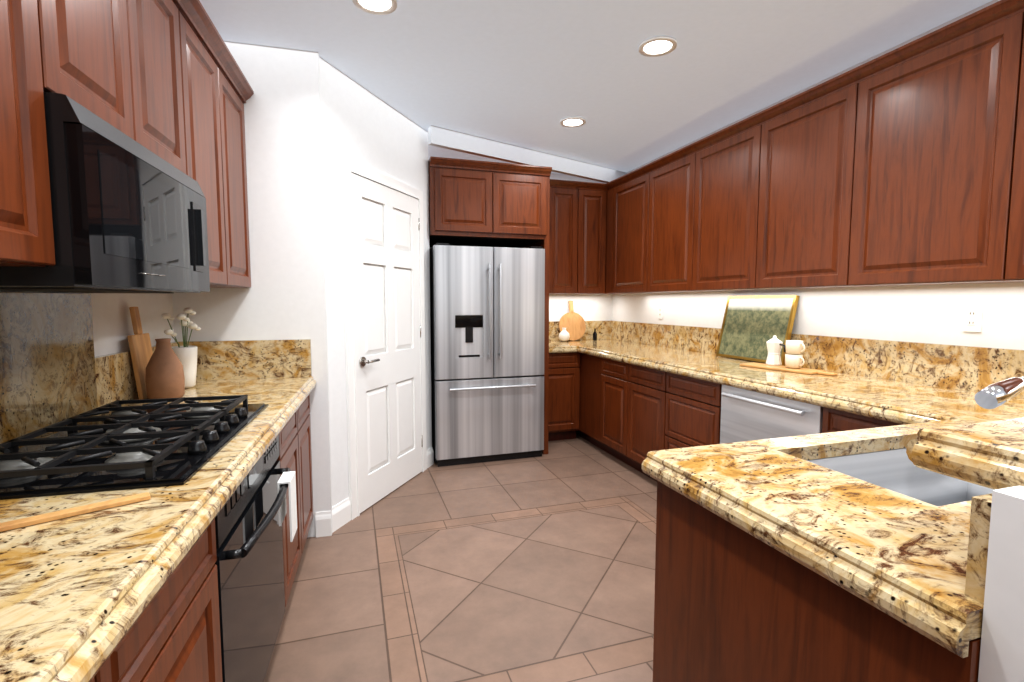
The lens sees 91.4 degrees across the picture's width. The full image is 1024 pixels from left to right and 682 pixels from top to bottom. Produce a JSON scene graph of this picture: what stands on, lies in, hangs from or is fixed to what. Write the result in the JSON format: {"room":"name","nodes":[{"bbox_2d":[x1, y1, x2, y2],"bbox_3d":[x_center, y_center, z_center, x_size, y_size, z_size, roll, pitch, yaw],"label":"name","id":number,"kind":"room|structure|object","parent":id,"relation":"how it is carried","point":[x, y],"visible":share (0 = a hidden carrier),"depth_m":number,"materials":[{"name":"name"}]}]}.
{"room":"kitchen","nodes":[
{"label":"kitchen","id":0,"kind":"room"},
{"bbox_2d":[0,290,173,356],"bbox_3d":[-0.947,0.050,-0.609,0.100,2.630,6.530,-1,5,-15],"label":"wall","id":1,"kind":"structure","parent":0,"point":[112,324],"depth_m":2.05,"materials":[{"name":"paint"}]},
{"bbox_2d":[0,0,253,287],"bbox_3d":[-1.059,-0.639,0.784,0.416,1.006,3.676,-1,5,-15],"label":"upper cabinet","id":2,"kind":"object","parent":1,"relation":"attached to","point":[166,80],"visible":0.79,"depth_m":1.38,"materials":[{"name":"brown wood"}]},
{"bbox_2d":[0,92,209,292],"bbox_3d":[-1.193,-0.337,1.376,0.446,0.399,0.776,-1,5,-15],"label":"microwave","id":3,"kind":"object","parent":2,"relation":"attached to","point":[129,214],"visible":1,"depth_m":1.17,"materials":[{"name":"black plastic"}]},
{"bbox_2d":[172,41,331,536],"bbox_3d":[-1.438,-0.207,2.680,0.835,2.630,0.100,-1,5,-15],"label":"wall","id":4,"kind":"structure","parent":0,"point":[283,297],"depth_m":2.65,"materials":[{"name":"paint"}]},
{"bbox_2d":[315,511,331,536],"bbox_3d":[-1.062,1.031,2.817,0.083,0.140,0.014,-1,5,-15],"label":"baseboard","id":5,"kind":"structure","parent":4,"relation":"attached to","point":[323,523],"depth_m":2.81,"materials":[{"name":"white wood"}]},
{"bbox_2d":[319,57,431,506],"bbox_3d":[-0.894,-0.262,3.386,0.100,2.630,1.283,1,5,18],"label":"wall","id":6,"kind":"structure","parent":0,"point":[360,124],"depth_m":2.94,"materials":[{"name":"paint"}]},
{"bbox_2d":[332,447,433,532],"bbox_3d":[-0.840,0.981,3.465,0.014,0.140,1.283,1,5,18],"label":"baseboard","id":7,"kind":"structure","parent":6,"relation":"attached to","point":[341,514],"depth_m":2.96,"materials":[{"name":"white wood"}]},
{"bbox_2d":[340,156,426,519],"bbox_3d":[-0.827,-0.023,3.407,0.024,2.150,0.970,1,5,18],"label":"door frame","id":8,"kind":"structure","parent":6,"relation":"attached to","point":[348,167],"depth_m":3.01,"materials":[{"name":"white wood"}]},
{"bbox_2d":[351,173,422,512],"bbox_3d":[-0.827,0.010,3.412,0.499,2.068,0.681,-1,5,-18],"label":"pantry door","id":9,"kind":"structure","parent":6,"relation":"in","point":[386,227],"depth_m":3.35,"materials":[{"name":"white wood"}]},
{"bbox_2d":[264,434,656,681],"bbox_3d":[0.170,1.252,1.206,9.000,0.050,10.000,-1,5,-18],"label":"floor","id":10,"kind":"structure","parent":0,"point":[538,569],"depth_m":2.36,"materials":[{"name":"tile"}]},
{"bbox_2d":[91,650,118,681],"bbox_3d":[-0.806,0.856,0.381,0.639,0.868,0.510,-1,5,-15],"label":"base cabinet","id":11,"kind":"object","parent":10,"relation":"on","point":[106,673],"depth_m":0.71,"materials":[{"name":"brown wood"}]},
{"bbox_2d":[115,519,222,681],"bbox_3d":[-0.937,0.818,0.873,0.639,0.868,0.510,-1,5,-15],"label":"base cabinet","id":12,"kind":"object","parent":10,"relation":"on","point":[173,634],"depth_m":0.97,"materials":[{"name":"brown wood"}]},
{"bbox_2d":[276,406,306,606],"bbox_3d":[-1.254,0.725,2.065,0.639,0.868,0.437,-1,5,-15],"label":"base cabinet","id":13,"kind":"object","parent":10,"relation":"on","point":[291,436],"depth_m":2.19,"materials":[{"name":"brown wood"}]},
{"bbox_2d":[215,435,296,681],"bbox_3d":[-1.030,0.718,1.501,0.647,0.764,0.756,-1,5,-15],"label":"oven","id":14,"kind":"object","parent":13,"relation":"in","point":[249,519],"visible":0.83,"depth_m":1.48,"materials":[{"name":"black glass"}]},
{"bbox_2d":[301,394,313,535],"bbox_3d":[-1.365,0.692,2.487,0.639,0.868,0.437,-1,5,-15],"label":"base cabinet","id":15,"kind":"object","parent":10,"relation":"on","point":[308,515],"depth_m":2.62,"materials":[{"name":"brown wood"}]},
{"bbox_2d":[0,292,315,681],"bbox_3d":[-0.934,0.152,0.879,0.675,0.495,3.676,-1,5,-15],"label":"countertop","id":16,"kind":"structure","parent":15,"relation":"on","point":[78,593],"depth_m":1.03,"materials":[{"name":"stone"}]},
{"bbox_2d":[0,492,150,531],"bbox_3d":[-0.882,0.330,0.913,0.360,0.009,0.068,-4,6,-43],"label":"spatula","id":17,"kind":"object","parent":16,"relation":"on","point":[43,518],"visible":0.98,"depth_m":0.95,"materials":[{"name":"brown wood"}]},
{"bbox_2d":[0,395,268,499],"bbox_3d":[-1.096,0.265,1.464,0.530,0.052,0.880,-1,5,-15],"label":"cooktop","id":18,"kind":"object","parent":16,"relation":"in","point":[115,445],"visible":1,"depth_m":1.28,"materials":[{"name":"metal"}]},
{"bbox_2d":[127,307,152,398],"bbox_3d":[-1.560,0.048,2.107,0.057,0.384,0.160,-1,5,-15],"label":"cutting board","id":19,"kind":"object","parent":16,"relation":"on","point":[140,347],"visible":0.85,"depth_m":2.07,"materials":[{"name":"brown wood"}]},
{"bbox_2d":[145,338,184,398],"bbox_3d":[-1.445,0.117,2.081,0.136,0.252,0.136,-1,5,-15],"label":"vase","id":20,"kind":"object","parent":16,"relation":"on","point":[164,376],"visible":0.9,"depth_m":2.04,"materials":[{"name":"ceramic"}]},
{"bbox_2d":[161,308,200,387],"bbox_3d":[-1.536,0.033,2.342,0.151,0.378,0.147,-1,5,-15],"label":"vase","id":21,"kind":"object","parent":16,"relation":"on","point":[185,353],"visible":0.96,"depth_m":2.33,"materials":[{"name":"white ceramic"}]},
{"bbox_2d":[430,243,544,466],"bbox_3d":[-0.283,0.086,4.426,0.915,1.773,0.916,-1,5,-18],"label":"fridge","id":22,"kind":"object","parent":10,"relation":"on","point":[487,315],"visible":0.98,"depth_m":4.04,"materials":[{"name":"silver metal"}]},
{"bbox_2d":[428,156,551,454],"bbox_3d":[-0.288,-0.245,4.498,0.996,2.422,0.943,-1,5,-18],"label":"tall cabinet","id":23,"kind":"object","parent":10,"relation":"on","point":[483,203],"visible":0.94,"depth_m":4.03,"materials":[{"name":"brown wood"}]},
{"bbox_2d":[548,352,579,440],"bbox_3d":[0.345,0.501,4.936,0.438,0.868,0.609,-1,5,-18],"label":"base cabinet","id":24,"kind":"object","parent":10,"relation":"on","point":[564,397],"visible":0.52,"depth_m":4.67,"materials":[{"name":"brown wood"}]},
{"bbox_2d":[549,321,576,352],"bbox_3d":[0.318,-0.044,4.865,0.368,0.265,0.648,-1,5,-18],"label":"countertop","id":25,"kind":"structure","parent":24,"relation":"on","point":[555,345],"depth_m":4.89,"materials":[{"name":"stone"}]},
{"bbox_2d":[559,328,569,341],"bbox_3d":[0.534,-0.064,5.118,0.116,0.140,0.116,-1,5,-18],"label":"vase","id":26,"kind":"object","parent":25,"relation":"on","point":[564,335],"visible":1,"depth_m":5.08,"materials":[{"name":"ceramic"}]},
{"bbox_2d":[576,353,599,445],"bbox_3d":[0.923,0.504,4.895,0.679,0.868,1.041,-1,5,-18],"label":"base cabinet","id":27,"kind":"object","parent":10,"relation":"on","point":[589,364],"depth_m":4.56,"materials":[{"name":"brown wood"}]},
{"bbox_2d":[573,321,1023,436],"bbox_3d":[1.418,0.083,3.234,0.728,0.265,4.436,-1,5,-18],"label":"countertop","id":28,"kind":"structure","parent":27,"relation":"on","point":[916,386],"depth_m":2.53,"materials":[{"name":"stone"}]},
{"bbox_2d":[559,301,585,340],"bbox_3d":[0.629,-0.213,5.239,0.300,0.416,0.089,-1,5,-18],"label":"round cutting board","id":29,"kind":"object","parent":28,"relation":"on","point":[572,322],"visible":0.94,"depth_m":5.23,"materials":[{"name":"brown wood"}]},
{"bbox_2d":[593,329,596,340],"bbox_3d":[0.874,-0.069,5.269,0.044,0.126,0.043,-1,5,-18],"label":"bottle","id":30,"kind":"object","parent":28,"relation":"on","point":[594,336],"visible":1,"depth_m":5.25,"materials":[{"name":"black glass"}]},
{"bbox_2d":[716,295,798,365],"bbox_3d":[1.664,-0.088,3.437,0.118,0.445,0.600,-1,5,-18],"label":"framed painting","id":31,"kind":"object","parent":28,"relation":"on","point":[751,326],"visible":0.9,"depth_m":3.42,"materials":[{"name":"gold metal"}]},
{"bbox_2d":[740,362,836,375],"bbox_3d":[1.642,0.166,2.976,0.150,0.014,0.540,-3,5,-30],"label":"serving board","id":32,"kind":"object","parent":28,"relation":"on","point":[786,369],"visible":0.98,"depth_m":2.94,"materials":[{"name":"brown wood"}]},
{"bbox_2d":[766,335,785,364],"bbox_3d":[1.637,0.058,3.092,0.092,0.182,0.131,-1,5,-18],"label":"moka pot","id":33,"kind":"object","parent":32,"relation":"on","point":[774,345],"visible":1,"depth_m":3.08,"materials":[{"name":"white ceramic"}]},
{"bbox_2d":[785,340,804,368],"bbox_3d":[1.670,0.080,2.942,0.092,0.162,0.120,-1,5,-18],"label":"mugs","id":34,"kind":"object","parent":32,"relation":"on","point":[795,349],"visible":1,"depth_m":2.92,"materials":[{"name":"beige ceramic"}]},
{"bbox_2d":[974,376,1023,408],"bbox_3d":[1.502,0.189,1.382,0.488,0.216,0.122,-1,5,-18],"label":"faucet","id":35,"kind":"object","parent":28,"relation":"on","point":[995,395],"visible":1,"depth_m":1.33,"materials":[{"name":"silver metal"}]},
{"bbox_2d":[596,357,623,461],"bbox_3d":[1.148,0.559,4.194,0.679,0.868,0.436,-1,5,-18],"label":"base cabinet","id":36,"kind":"object","parent":10,"relation":"on","point":[610,399],"depth_m":4.13,"materials":[{"name":"brown wood"}]},
{"bbox_2d":[624,363,663,480],"bbox_3d":[1.290,0.593,3.754,0.679,0.868,0.490,-1,5,-18],"label":"base cabinet","id":37,"kind":"object","parent":10,"relation":"on","point":[631,415],"depth_m":3.70,"materials":[{"name":"brown wood"}]},
{"bbox_2d":[660,372,721,449],"bbox_3d":[1.445,0.631,3.271,0.679,0.868,0.529,-1,5,-18],"label":"base cabinet","id":38,"kind":"object","parent":10,"relation":"on","point":[690,408],"depth_m":3.16,"materials":[{"name":"brown wood"}]},
{"bbox_2d":[720,385,822,443],"bbox_3d":[1.556,0.677,2.687,0.631,0.866,0.646,-1,5,-18],"label":"dishwasher","id":39,"kind":"object","parent":10,"relation":"on","point":[747,415],"visible":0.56,"depth_m":2.59,"materials":[{"name":"silver metal"}]},
{"bbox_2d":[653,480,980,681],"bbox_3d":[0.665,0.801,1.089,0.348,0.868,0.720,-1,5,-18],"label":"base cabinet","id":40,"kind":"object","parent":10,"relation":"on","point":[733,603],"visible":0.46,"depth_m":0.99,"materials":[{"name":"brown wood"}]},
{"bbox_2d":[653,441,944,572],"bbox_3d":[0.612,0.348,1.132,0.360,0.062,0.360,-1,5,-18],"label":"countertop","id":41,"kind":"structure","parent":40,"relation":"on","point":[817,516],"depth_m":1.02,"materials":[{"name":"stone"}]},
{"bbox_2d":[806,448,993,505],"bbox_3d":[1.165,0.451,1.316,0.824,0.210,0.424,-1,5,-18],"label":"sink","id":42,"kind":"object","parent":41,"relation":"in","point":[898,471],"visible":0.08,"depth_m":1.53,"materials":[{"name":"metal"}]},
{"bbox_2d":[822,407,901,432],"bbox_3d":[1.812,0.719,2.132,0.679,0.868,0.563,-1,5,-18],"label":"base cabinet","id":43,"kind":"object","parent":10,"relation":"on","point":[834,420],"depth_m":2.16,"materials":[{"name":"brown wood"}]},
{"bbox_2d":[429,173,611,320],"bbox_3d":[-0.165,-0.394,5.078,2.800,2.630,0.100,-1,5,-18],"label":"wall","id":44,"kind":"structure","parent":0,"point":[596,307],"depth_m":5.31,"materials":[{"name":"paint"}]},
{"bbox_2d":[576,306,581,315],"bbox_3d":[0.709,-0.317,5.307,0.070,0.116,0.008,-1,5,-18],"label":"electrical outlet","id":45,"kind":"object","parent":44,"relation":"attached to","point":[579,310],"visible":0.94,"depth_m":5.30,"materials":[{"name":"white plastic"}]},
{"bbox_2d":[549,179,608,293],"bbox_3d":[0.631,-1.004,5.005,1.096,1.057,0.430,-1,5,-18],"label":"upper cabinet","id":46,"kind":"object","parent":44,"relation":"attached to","point":[577,236],"visible":0.62,"depth_m":4.82,"materials":[{"name":"brown wood"}]},
{"bbox_2d":[428,125,625,182],"bbox_3d":[0.266,-1.597,4.431,2.233,0.130,0.050,-3,6,-38],"label":"wall","id":47,"kind":"structure","parent":0,"point":[462,142],"depth_m":4.21,"materials":[{"name":"paint"}]},
{"bbox_2d":[199,0,992,173],"bbox_3d":[0.170,-1.420,0.998,9.000,0.050,10.000,-1,5,-18],"label":"ceiling","id":48,"kind":"structure","parent":0,"point":[529,74],"depth_m":2.67,"materials":[{"name":"paint"}]},
{"bbox_2d":[352,0,396,14],"bbox_3d":[-0.598,-1.480,2.178,0.190,0.011,0.190,-1,5,-18],"label":"recessed light","id":49,"kind":"object","parent":48,"relation":"in","point":[380,7],"visible":0.94,"depth_m":2.21,"materials":[{"name":"white"}]},
{"bbox_2d":[560,117,585,126],"bbox_3d":[0.443,-1.595,3.642,0.190,0.011,0.190,-1,5,-18],"label":"recessed light","id":50,"kind":"object","parent":48,"relation":"in","point":[572,121],"visible":1,"depth_m":3.62,"materials":[{"name":"white"}]},
{"bbox_2d":[639,36,676,56],"bbox_3d":[0.748,-1.511,2.567,0.190,0.011,0.190,-1,5,-18],"label":"recessed light","id":51,"kind":"object","parent":48,"relation":"in","point":[656,46],"visible":1,"depth_m":2.56,"materials":[{"name":"white"}]},
{"bbox_2d":[612,0,1023,349],"bbox_3d":[2.427,-0.110,1.431,0.100,2.630,8.450,-1,5,-18],"label":"wall","id":52,"kind":"structure","parent":0,"point":[932,314],"depth_m":2.68,"materials":[{"name":"paint"}]},
{"bbox_2d":[606,182,609,247],"bbox_3d":[1.071,-0.995,4.895,0.326,1.056,0.150,-1,5,-18],"label":"upper cabinet","id":53,"kind":"object","parent":52,"relation":"attached to","point":[608,184],"depth_m":4.85,"materials":[{"name":"brown wood"}]},
{"bbox_2d":[606,165,653,293],"bbox_3d":[1.185,-0.967,4.540,0.326,1.056,0.598,-1,5,-18],"label":"upper cabinet","id":54,"kind":"object","parent":52,"relation":"attached to","point":[624,254],"depth_m":4.56,"materials":[{"name":"brown wood"}]},
{"bbox_2d":[658,306,662,318],"bbox_3d":[1.358,-0.260,4.578,0.008,0.116,0.070,-1,5,-18],"label":"electrical outlet","id":55,"kind":"object","parent":52,"relation":"attached to","point":[660,312],"visible":1,"depth_m":4.57,"materials":[{"name":"white plastic"}]},
{"bbox_2d":[642,145,689,292],"bbox_3d":[1.367,-0.923,3.976,0.326,1.056,0.590,-1,5,-18],"label":"upper cabinet","id":56,"kind":"object","parent":52,"relation":"attached to","point":[665,180],"depth_m":3.98,"materials":[{"name":"brown wood"}]},
{"bbox_2d":[686,115,753,291],"bbox_3d":[1.550,-0.879,3.407,0.326,1.056,0.610,-1,5,-18],"label":"upper cabinet","id":57,"kind":"object","parent":52,"relation":"attached to","point":[718,202],"depth_m":3.39,"materials":[{"name":"brown wood"}]},
{"bbox_2d":[746,71,849,289],"bbox_3d":[1.737,-0.834,2.828,0.326,1.056,0.610,-1,5,-18],"label":"upper cabinet","id":58,"kind":"object","parent":52,"relation":"attached to","point":[800,140],"depth_m":2.79,"materials":[{"name":"brown wood"}]},
{"bbox_2d":[838,0,1009,287],"bbox_3d":[1.928,-0.788,2.234,0.326,1.056,0.640,-1,5,-18],"label":"upper cabinet","id":59,"kind":"object","parent":52,"relation":"attached to","point":[903,165],"depth_m":2.17,"materials":[{"name":"brown wood"}]},
{"bbox_2d":[962,306,982,331],"bbox_3d":[2.098,-0.101,2.280,0.008,0.116,0.070,-1,5,-18],"label":"electrical outlet","id":60,"kind":"object","parent":52,"relation":"attached to","point":[972,318],"visible":1,"depth_m":2.28,"materials":[{"name":"white plastic"}]},
{"bbox_2d":[990,0,1023,282],"bbox_3d":[2.120,-0.741,1.636,0.326,1.056,0.620,-1,5,-18],"label":"upper cabinet","id":61,"kind":"object","parent":52,"relation":"attached to","point":[1009,222],"depth_m":1.89,"materials":[{"name":"brown wood"}]},
{"bbox_2d":[978,486,1023,681],"bbox_3d":[1.555,0.711,0.914,1.915,1.074,0.140,-1,5,-18],"label":"wall","id":62,"kind":"structure","parent":0,"point":[1002,649],"depth_m":0.64,"materials":[{"name":"paint"}]},
{"bbox_2d":[906,418,1023,489],"bbox_3d":[1.575,0.163,0.896,1.858,0.062,0.425,-1,5,-18],"label":"bar ledge","id":63,"kind":"object","parent":62,"relation":"on","point":[989,454],"visible":0.92,"depth_m":0.74,"materials":[{"name":"stone"}]}
]}

